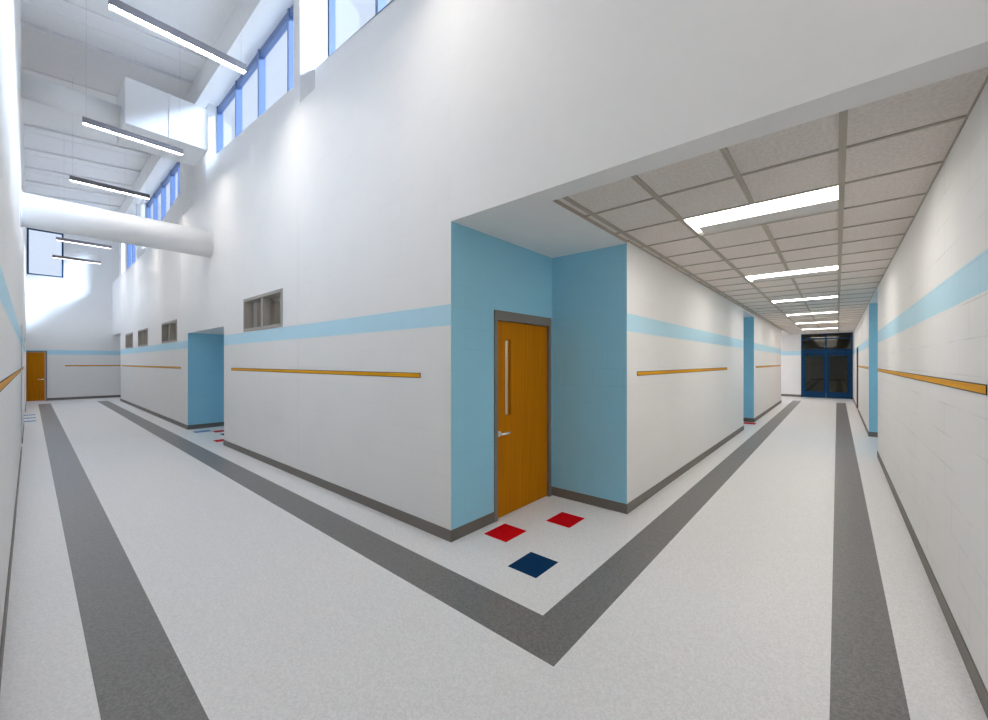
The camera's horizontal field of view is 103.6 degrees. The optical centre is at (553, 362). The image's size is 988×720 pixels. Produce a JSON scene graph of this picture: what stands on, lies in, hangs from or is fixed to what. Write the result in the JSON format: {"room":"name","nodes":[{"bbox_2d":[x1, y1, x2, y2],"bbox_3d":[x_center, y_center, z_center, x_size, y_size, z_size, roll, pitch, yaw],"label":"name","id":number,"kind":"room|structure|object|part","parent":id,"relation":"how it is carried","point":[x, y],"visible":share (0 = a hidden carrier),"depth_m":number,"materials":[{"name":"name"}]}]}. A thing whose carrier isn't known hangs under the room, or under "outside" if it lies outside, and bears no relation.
{"room":"school corridor","nodes":[
{"label":"school corridor","id":0,"kind":"room"},
{"bbox_2d":[0,0,25,640],"bbox_3d":[-9.779,-2.600,6.958,32.400,8.600,0.200,0,0,36],"label":"wall","id":1,"kind":"structure","parent":0,"point":[12,157],"depth_m":3.32,"materials":[{"name":"white paint"}]},
{"bbox_2d":[0,368,20,391],"bbox_3d":[-5.331,0.134,3.807,10.700,0.052,0.005,0,0,36],"label":"rail","id":2,"kind":"object","parent":1,"relation":"attached to","point":[7,380],"visible":0.98,"depth_m":2.77,"materials":[{"name":"brown wood"}]},
{"bbox_3d":[-5.331,0.111,3.807,10.700,0.006,0.005,0,0,36],"label":"edge trim","id":3,"kind":"part","parent":2,"relation":"part of","materials":[{"name":"brown wood"}]},
{"bbox_2d":[0,399,26,688],"bbox_3d":[-9.717,1.645,7.042,32.400,0.110,0.009,0,0,36],"label":"baseboard","id":4,"kind":"structure","parent":1,"relation":"attached to","point":[2,642],"depth_m":2.81,"materials":[{"name":"grey rubber"}]},
{"bbox_2d":[21,71,121,128],"bbox_3d":[-9.369,-5.080,7.514,0.490,0.490,1.243,0,0,36],"label":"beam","id":5,"kind":"structure","parent":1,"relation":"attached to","point":[34,88],"depth_m":7.38,"materials":[{"name":"white paint"}]},
{"bbox_2d":[117,76,207,166],"bbox_3d":[-8.582,-5.200,8.489,1.240,0.940,1.249,0,0,36],"label":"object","id":6,"kind":"structure","parent":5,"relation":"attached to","point":[147,111],"depth_m":8.16,"materials":[{"name":"white paint"}]},
{"bbox_2d":[26,227,120,397],"bbox_3d":[-20.944,-2.600,19.284,0.200,8.600,6.800,0,0,36],"label":"wall","id":7,"kind":"structure","parent":0,"point":[69,318],"depth_m":17.80,"materials":[{"name":"white paint"}]},
{"bbox_2d":[26,351,46,400],"bbox_3d":[-22.651,0.598,16.908,0.171,2.205,0.545,0,0,36],"label":"door","id":8,"kind":"structure","parent":7,"relation":"in","point":[36,361],"depth_m":16.89,"materials":[{"name":"brown wood"}]},
{"bbox_2d":[27,228,63,277],"bbox_3d":[-22.489,-4.820,17.081,0.085,2.000,0.980,0,0,36],"label":"window","id":9,"kind":"structure","parent":7,"relation":"in","point":[28,229],"depth_m":16.99,"materials":[{"name":"blue metal"}]},
{"bbox_2d":[47,395,120,400],"bbox_3d":[-20.668,1.645,19.482,0.009,0.110,5.953,0,0,36],"label":"baseboard","id":10,"kind":"structure","parent":7,"relation":"attached to","point":[106,396],"depth_m":17.93,"materials":[{"name":"grey rubber"}]},
{"bbox_2d":[65,365,120,365],"bbox_3d":[-21.353,0.155,18.556,0.005,0.052,2.658,0,0,36],"label":"rail","id":11,"kind":"object","parent":7,"relation":"attached to","point":[65,365],"visible":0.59,"depth_m":18.14,"materials":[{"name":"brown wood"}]},
{"bbox_2d":[20,0,239,211],"bbox_3d":[-8.930,-6.515,8.110,32.800,0.452,3.063,0,0,36],"label":"ceiling","id":12,"kind":"structure","parent":0,"point":[204,21],"depth_m":8.61,"materials":[{"name":"white paint"}]},
{"bbox_2d":[25,192,120,209],"bbox_3d":[-18.994,-6.399,15.338,0.460,0.305,2.360,0,0,36],"label":"beam","id":13,"kind":"structure","parent":12,"relation":"attached to","point":[82,202],"depth_m":15.49,"materials":[{"name":"white metal"}]},
{"bbox_2d":[25,180,125,200],"bbox_3d":[-17.706,-6.399,14.389,0.460,0.305,2.360,0,0,36],"label":"beam","id":14,"kind":"structure","parent":12,"relation":"attached to","point":[27,182],"depth_m":14.27,"materials":[{"name":"white metal"}]},
{"bbox_2d":[52,255,100,263],"bbox_3d":[-19.134,-5.337,15.503,0.102,2.517,1.228,0,0,36],"label":"pendant light","id":15,"kind":"object","parent":12,"relation":"hanging from","point":[53,256],"visible":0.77,"depth_m":15.45,"materials":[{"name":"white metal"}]},
{"bbox_2d":[25,166,132,189],"bbox_3d":[-16.418,-6.399,13.440,0.460,0.305,2.360,0,0,36],"label":"beam","id":16,"kind":"structure","parent":12,"relation":"attached to","point":[27,168],"depth_m":13.08,"materials":[{"name":"white metal"}]},
{"bbox_2d":[24,147,140,176],"bbox_3d":[-14.969,-6.399,12.372,0.460,0.305,2.360,0,0,36],"label":"beam","id":17,"kind":"structure","parent":12,"relation":"attached to","point":[28,151],"depth_m":12.22,"materials":[{"name":"white metal"}]},
{"bbox_2d":[56,237,111,248],"bbox_3d":[-16.316,-5.357,13.427,0.102,2.517,1.228,0,0,36],"label":"pendant light","id":18,"kind":"object","parent":12,"relation":"hanging from","point":[57,238],"visible":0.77,"depth_m":13.39,"materials":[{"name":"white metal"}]},
{"bbox_2d":[24,123,150,159],"bbox_3d":[-13.440,-6.399,11.245,0.460,0.305,2.360,0,0,36],"label":"beam","id":19,"kind":"structure","parent":12,"relation":"attached to","point":[28,128],"depth_m":11.10,"materials":[{"name":"white paint"}]},
{"bbox_2d":[21,20,192,99],"bbox_3d":[-9.825,-6.394,8.581,1.840,0.315,2.360,0,0,36],"label":"beam","id":20,"kind":"structure","parent":12,"relation":"attached to","point":[46,52],"depth_m":8.23,"materials":[{"name":"paint"}]},
{"bbox_2d":[69,175,149,199],"bbox_3d":[-10.294,-5.267,8.989,0.102,2.517,1.228,0,0,36],"label":"pendant light","id":21,"kind":"object","parent":12,"relation":"hanging from","point":[71,178],"visible":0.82,"depth_m":8.93,"materials":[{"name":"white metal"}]},
{"bbox_2d":[20,0,206,69],"bbox_3d":[-8.335,-6.411,7.484,0.540,0.280,2.360,0,0,36],"label":"beam","id":22,"kind":"structure","parent":12,"relation":"attached to","point":[65,9],"depth_m":7.41,"materials":[{"name":"white paint"}]},
{"bbox_2d":[82,24,182,155],"bbox_3d":[-7.501,-5.247,6.931,0.102,2.517,1.228,0,0,36],"label":"pendant light","id":23,"kind":"object","parent":12,"relation":"hanging from","point":[88,122],"visible":1,"depth_m":6.93,"materials":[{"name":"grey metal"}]},
{"bbox_2d":[83,123,181,154],"bbox_3d":[-7.501,-4.018,6.931,0.091,0.011,1.216,0,0,36],"label":"diffuser","id":24,"kind":"object","parent":23,"relation":"attached to","point":[98,126],"depth_m":6.90,"materials":[{"name":"white plastic"}]},
{"bbox_2d":[108,0,246,73],"bbox_3d":[-4.571,-5.207,4.772,0.102,2.517,1.228,0,0,36],"label":"pendant light","id":25,"kind":"object","parent":12,"relation":"hanging from","point":[117,6],"visible":1,"depth_m":4.69,"materials":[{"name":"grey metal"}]},
{"bbox_2d":[118,0,278,214],"bbox_3d":[-8.272,-6.275,9.002,32.400,0.650,0.180,0,0,36],"label":"beam","id":26,"kind":"structure","parent":12,"relation":"attached to","point":[248,16],"depth_m":7.92,"materials":[{"name":"white paint"}]},
{"bbox_2d":[136,198,145,259],"bbox_3d":[-16.183,-5.205,15.151,1.994,2.790,0.299,0,0,43],"label":"column","id":27,"kind":"structure","parent":0,"point":[140,207],"depth_m":14.46,"materials":[{"name":"white paint"}]},
{"bbox_2d":[180,103,216,217],"bbox_3d":[-9.585,-5.205,10.246,2.810,2.790,0.402,0,0,36],"label":"column","id":28,"kind":"structure","parent":0,"point":[193,180],"depth_m":9.88,"materials":[{"name":"white paint"}]},
{"bbox_2d":[198,333,223,423],"bbox_3d":[-7.582,0.480,9.383,3.460,2.440,0.987,0,0,36],"label":"wall","id":29,"kind":"structure","parent":0,"point":[210,346],"depth_m":10.08,"materials":[{"name":"blue paint"}]},
{"bbox_2d":[199,329,223,334],"bbox_3d":[-7.582,-0.820,9.383,3.460,0.160,0.987,0,0,36],"label":"ceiling","id":30,"kind":"structure","parent":0,"point":[221,332],"depth_m":9.57,"materials":[{"name":"white paint"}]},
{"bbox_2d":[119,0,405,275],"bbox_3d":[-8.081,-5.200,9.262,32.400,3.200,0.200,0,0,36],"label":"wall","id":31,"kind":"structure","parent":0,"point":[232,153],"depth_m":7.49,"materials":[{"name":"white paint"}]},
{"bbox_2d":[127,244,135,268],"bbox_3d":[-18.544,-5.080,17.146,4.200,2.560,0.120,0,0,36],"label":"window","id":32,"kind":"structure","parent":31,"relation":"in","point":[128,245],"depth_m":18.30,"materials":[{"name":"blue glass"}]},
{"bbox_2d":[146,162,179,220],"bbox_3d":[-13.371,-5.080,13.335,6.950,2.560,0.120,0,0,36],"label":"window","id":33,"kind":"structure","parent":31,"relation":"in","point":[170,177],"depth_m":13.59,"materials":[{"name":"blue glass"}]},
{"bbox_2d":[217,5,292,152],"bbox_3d":[-6.207,-5.080,8.055,5.310,2.560,0.120,0,0,36],"label":"window","id":34,"kind":"structure","parent":31,"relation":"in","point":[286,24],"depth_m":7.86,"materials":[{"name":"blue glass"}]},
{"bbox_2d":[112,0,408,283],"bbox_3d":[-8.199,-3.965,9.101,32.400,0.330,0.200,0,0,36],"label":"sill","id":35,"kind":"structure","parent":31,"relation":"attached to","point":[406,1],"depth_m":5.47,"materials":[{"name":"white paint"}]},
{"bbox_2d":[327,0,385,55],"bbox_3d":[-1.151,-5.080,4.330,5.890,2.560,0.120,0,0,36],"label":"window","id":36,"kind":"structure","parent":31,"relation":"in","point":[379,4],"depth_m":6.04,"materials":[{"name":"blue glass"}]},
{"bbox_2d":[271,296,280,302],"bbox_3d":[-2.663,-1.343,7.470,6.850,0.115,3.732,0,0,36],"label":"ceiling","id":37,"kind":"structure","parent":0,"point":[275,299],"depth_m":7.98,"materials":[{"name":"tile"}]},
{"bbox_2d":[293,0,328,109],"bbox_3d":[-3.926,-5.205,6.076,0.770,2.790,0.402,0,0,36],"label":"column","id":38,"kind":"structure","parent":0,"point":[310,24],"depth_m":5.80,"materials":[{"name":"white paint"}]},
{"bbox_2d":[257,301,507,413],"bbox_3d":[-2.663,0.200,7.470,6.850,3.000,3.732,0,0,36],"label":"window glass","id":39,"kind":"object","parent":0,"point":[275,307],"depth_m":8.44,"materials":[{"name":"clear glass"}]},
{"bbox_2d":[0,396,987,719],"bbox_3d":[-2.529,1.774,17.639,35.000,0.152,28.600,0,0,36],"label":"floor","id":40,"kind":"structure","parent":0,"point":[266,615],"depth_m":2.80,"materials":[{"name":"white tile"}]},
{"bbox_2d":[484,524,525,541],"bbox_3d":[-0.478,1.704,3.852,0.302,0.012,0.302,0,0,36],"label":"floor tile","id":41,"kind":"structure","parent":40,"relation":"on","point":[505,532],"depth_m":3.85,"materials":[{"name":"red tile"}]},
{"bbox_2d":[508,552,557,577],"bbox_3d":[-0.168,1.704,3.244,0.302,0.012,0.302,0,0,36],"label":"floor tile","id":42,"kind":"structure","parent":40,"relation":"on","point":[532,564],"depth_m":3.24,"materials":[{"name":"blue tile"}]},
{"bbox_2d":[546,512,584,527],"bbox_3d":[0.133,1.704,4.166,0.302,0.012,0.302,0,0,36],"label":"floor tile","id":43,"kind":"structure","parent":40,"relation":"on","point":[563,519],"depth_m":4.16,"materials":[{"name":"red tile"}]},
{"bbox_2d":[467,227,551,522],"bbox_3d":[-0.452,0.050,4.515,0.200,3.300,1.607,0,0,36],"label":"wall","id":44,"kind":"structure","parent":0,"point":[502,275],"depth_m":4.03,"materials":[{"name":"blue paint"}]},
{"bbox_2d":[494,310,550,521],"bbox_3d":[-0.379,0.570,4.543,0.204,2.260,1.005,0,0,36],"label":"door","id":45,"kind":"structure","parent":44,"relation":"in","point":[522,436],"depth_m":4.48,"materials":[{"name":"brown wood"}]},
{"bbox_2d":[112,0,987,529],"bbox_3d":[-9.655,-1.050,10.173,28.785,5.500,0.202,0,0,36],"label":"wall","id":46,"kind":"structure","parent":0,"point":[344,207],"depth_m":3.84,"materials":[{"name":"paint"}]},
{"bbox_2d":[20,191,213,257],"bbox_3d":[-8.305,-2.600,7.525,0.606,0.606,2.469,0,0,36],"label":"duct","id":47,"kind":"object","parent":46,"relation":"attached to","point":[36,211],"visible":0.92,"depth_m":7.19,"materials":[{"name":"white metal"}]},
{"bbox_2d":[125,332,132,348],"bbox_3d":[-16.970,-0.865,15.514,1.870,0.606,0.142,0,0,36],"label":"window","id":48,"kind":"structure","parent":46,"relation":"in","point":[129,337],"depth_m":15.49,"materials":[{"name":"beige metal"}]},
{"bbox_2d":[138,328,147,346],"bbox_3d":[-14.451,-0.865,13.657,1.930,0.606,0.142,0,0,36],"label":"window","id":49,"kind":"structure","parent":46,"relation":"in","point":[142,334],"depth_m":13.65,"materials":[{"name":"beige metal"}]},
{"bbox_2d":[122,365,180,368],"bbox_3d":[-14.234,0.145,13.421,10.960,0.052,0.005,0,0,36],"label":"rail","id":50,"kind":"object","parent":46,"relation":"attached to","point":[122,365],"visible":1,"depth_m":12.22,"materials":[{"name":"brown wood"}]},
{"bbox_2d":[162,319,176,343],"bbox_3d":[-10.961,-0.865,11.085,2.000,0.606,0.142,0,0,36],"label":"window","id":51,"kind":"structure","parent":46,"relation":"in","point":[172,324],"depth_m":11.10,"materials":[{"name":"beige metal"}]},
{"bbox_2d":[120,398,223,429],"bbox_3d":[-12.614,1.645,12.838,15.260,0.110,0.996,0,0,36],"label":"baseboard","id":52,"kind":"structure","parent":46,"relation":"attached to","point":[207,425],"depth_m":10.37,"materials":[{"name":"grey rubber"}]},
{"bbox_2d":[243,288,282,331],"bbox_3d":[-4.975,-0.865,6.675,1.850,0.606,0.142,0,0,36],"label":"window","id":53,"kind":"structure","parent":46,"relation":"in","point":[265,298],"depth_m":6.67,"materials":[{"name":"beige metal"}]},
{"bbox_2d":[231,368,420,377],"bbox_3d":[-3.857,0.134,5.774,6.220,0.052,0.005,0,0,36],"label":"rail","id":54,"kind":"object","parent":46,"relation":"attached to","point":[359,373],"visible":1,"depth_m":4.94,"materials":[{"name":"brown wood"}]},
{"bbox_3d":[-3.857,0.111,5.774,6.220,0.006,0.005,0,0,36],"label":"edge trim","id":55,"kind":"part","parent":54,"relation":"part of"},
{"bbox_2d":[223,426,743,541],"bbox_3d":[-0.632,1.645,6.310,11.709,0.110,5.202,0,0,-8],"label":"baseboard","id":56,"kind":"structure","parent":46,"relation":"attached to","point":[441,532],"depth_m":4.65,"materials":[{"name":"grey rubber"}]},
{"bbox_2d":[552,242,780,503],"bbox_3d":[4.710,0.050,10.641,1.242,3.300,14.780,0,0,36],"label":"wall","id":57,"kind":"structure","parent":0,"point":[619,311],"depth_m":4.85,"materials":[{"name":"white paint"}]},
{"bbox_2d":[637,367,726,375],"bbox_3d":[2.355,0.134,6.395,0.005,0.052,4.604,0,0,36],"label":"rail","id":58,"kind":"object","parent":57,"relation":"attached to","point":[639,373],"visible":1,"depth_m":5.59,"materials":[{"name":"brown wood"}]},
{"bbox_3d":[2.355,0.157,6.395,0.005,0.006,4.604,0,0,36],"label":"edge trim","id":59,"kind":"part","parent":58,"relation":"part of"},
{"bbox_3d":[2.355,0.111,6.395,0.005,0.006,4.604,0,0,36],"label":"edge trim","id":60,"kind":"part","parent":58,"relation":"part of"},
{"bbox_2d":[756,365,780,367],"bbox_3d":[7.667,0.134,13.604,0.005,0.052,6.000,0,0,36],"label":"rail","id":61,"kind":"object","parent":57,"relation":"attached to","point":[767,365],"visible":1,"depth_m":13.20,"materials":[{"name":"brown wood"}]},
{"bbox_2d":[743,394,800,421],"bbox_3d":[8.543,1.645,15.201,0.969,0.110,10.341,0,0,39],"label":"baseboard","id":62,"kind":"structure","parent":57,"relation":"attached to","point":[791,395],"depth_m":12.79,"materials":[{"name":"grey rubber"}]},
{"bbox_2d":[468,66,987,334],"bbox_3d":[3.629,-1.442,12.861,10.585,0.215,19.887,0,0,36],"label":"ceiling","id":63,"kind":"structure","parent":0,"point":[883,157],"depth_m":3.43,"materials":[{"name":"tile"}]},
{"bbox_2d":[553,200,626,242],"bbox_3d":[0.410,-1.353,3.756,0.004,0.034,1.407,0,0,36],"label":"trim","id":64,"kind":"structure","parent":63,"relation":"attached to","point":[558,202],"depth_m":3.65,"materials":[{"name":"grey metal"}]},
{"bbox_2d":[685,186,837,234],"bbox_3d":[1.897,-1.408,3.564,1.216,0.084,0.589,0,0,36],"label":"ceiling light","id":65,"kind":"object","parent":63,"relation":"attached to","point":[825,200],"visible":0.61,"depth_m":3.53,"materials":[{"name":"white plastic"}]},
{"bbox_2d":[747,266,837,281],"bbox_3d":[3.703,-1.408,6.015,1.216,0.084,0.589,0,0,36],"label":"ceiling light","id":66,"kind":"object","parent":63,"relation":"attached to","point":[833,269],"visible":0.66,"depth_m":6.03,"materials":[{"name":"white plastic"}]},
{"bbox_2d":[772,296,837,303],"bbox_3d":[5.510,-1.408,8.467,1.216,0.084,0.589,0,0,36],"label":"ceiling light","id":67,"kind":"object","parent":63,"relation":"attached to","point":[829,297],"visible":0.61,"depth_m":8.53,"materials":[{"name":"white plastic"}]},
{"bbox_2d":[787,312,837,316],"bbox_3d":[7.316,-1.408,10.918,1.216,0.084,0.589,0,0,36],"label":"ceiling light","id":68,"kind":"object","parent":63,"relation":"attached to","point":[822,312],"visible":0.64,"depth_m":11.02,"materials":[{"name":"white plastic"}]},
{"bbox_2d":[796,321,837,324],"bbox_3d":[9.123,-1.408,13.369,1.216,0.084,0.589,0,0,36],"label":"ceiling light","id":69,"kind":"object","parent":63,"relation":"attached to","point":[833,321],"visible":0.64,"depth_m":13.31,"materials":[{"name":"white plastic"}]},
{"bbox_2d":[802,328,836,329],"bbox_3d":[10.929,-1.408,15.821,1.216,0.084,0.589,0,0,36],"label":"ceiling light","id":70,"kind":"object","parent":63,"relation":"attached to","point":[823,328],"visible":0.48,"depth_m":16.09,"materials":[{"name":"white plastic"}]},
{"bbox_2d":[743,317,745,417],"bbox_3d":[4.696,0.150,10.713,0.950,3.100,1.820,0,0,36],"label":"wall","id":71,"kind":"structure","parent":0,"point":[744,318],"depth_m":11.07,"materials":[{"name":"paint"}]},
{"bbox_2d":[781,334,800,394],"bbox_3d":[9.668,0.050,20.887,10.785,3.300,0.200,0,0,36],"label":"wall","id":72,"kind":"structure","parent":0,"point":[790,344],"depth_m":19.16,"materials":[{"name":"white paint"}]},
{"bbox_2d":[801,333,852,398],"bbox_3d":[12.988,0.150,18.349,2.002,3.100,0.147,0,0,36],"label":"door","id":73,"kind":"structure","parent":72,"relation":"in","point":[827,358],"depth_m":18.30,"materials":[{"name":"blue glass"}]},
{"bbox_3d":[12.609,-1.255,18.644,0.901,0.190,0.008,0,0,36],"label":"transom pane","id":74,"kind":"part","parent":73,"relation":"part of","materials":[{"name":"clear glass"}]},
{"bbox_3d":[12.609,-0.860,18.644,0.901,0.480,0.008,0,0,36],"label":"transom pane","id":75,"kind":"part","parent":73,"relation":"part of","materials":[{"name":"clear glass"}]},
{"bbox_3d":[12.617,0.540,18.631,0.716,1.740,0.006,0,0,36],"label":"pane","id":76,"kind":"part","parent":73,"relation":"part of","materials":[{"name":"clear glass"}]},
{"bbox_3d":[13.367,0.540,18.078,0.716,1.740,0.006,0,0,36],"label":"pane","id":77,"kind":"part","parent":73,"relation":"part of","materials":[{"name":"clear glass"}]},
{"bbox_3d":[13.382,-1.255,18.074,0.901,0.190,0.008,0,0,36],"label":"transom pane","id":78,"kind":"part","parent":73,"relation":"part of","materials":[{"name":"clear glass"}]},
{"bbox_3d":[13.382,-0.860,18.074,0.901,0.480,0.008,0,0,36],"label":"transom pane","id":79,"kind":"part","parent":73,"relation":"part of","materials":[{"name":"clear glass"}]},
{"bbox_2d":[853,82,987,690],"bbox_3d":[7.971,0.050,9.662,0.200,3.300,19.887,0,0,36],"label":"wall","id":80,"kind":"structure","parent":0,"point":[927,315],"depth_m":2.59,"materials":[{"name":"white paint"}]},
{"bbox_2d":[857,347,857,408],"bbox_3d":[10.938,0.580,13.741,0.162,2.240,1.100,0,0,36],"label":"door","id":81,"kind":"structure","parent":80,"relation":"in","point":[857,347],"depth_m":14.18,"materials":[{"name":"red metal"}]},
{"bbox_2d":[853,398,987,718],"bbox_3d":[9.280,1.645,8.568,3.624,0.110,20.096,0,0,36],"label":"baseboard","id":82,"kind":"structure","parent":80,"relation":"attached to","point":[976,679],"depth_m":2.57,"materials":[{"name":"grey rubber"}]},
{"bbox_2d":[878,368,986,394],"bbox_3d":[3.939,0.134,4.364,0.005,0.052,6.200,0,0,36],"label":"rail","id":83,"kind":"object","parent":80,"relation":"attached to","point":[978,388],"visible":1,"depth_m":2.53,"materials":[{"name":"brown wood"}]},
{"bbox_3d":[3.939,0.111,4.364,0.005,0.006,6.200,0,0,36],"label":"edge trim","id":84,"kind":"part","parent":83,"relation":"part of","materials":[{"name":"brown wood"}]}
]}

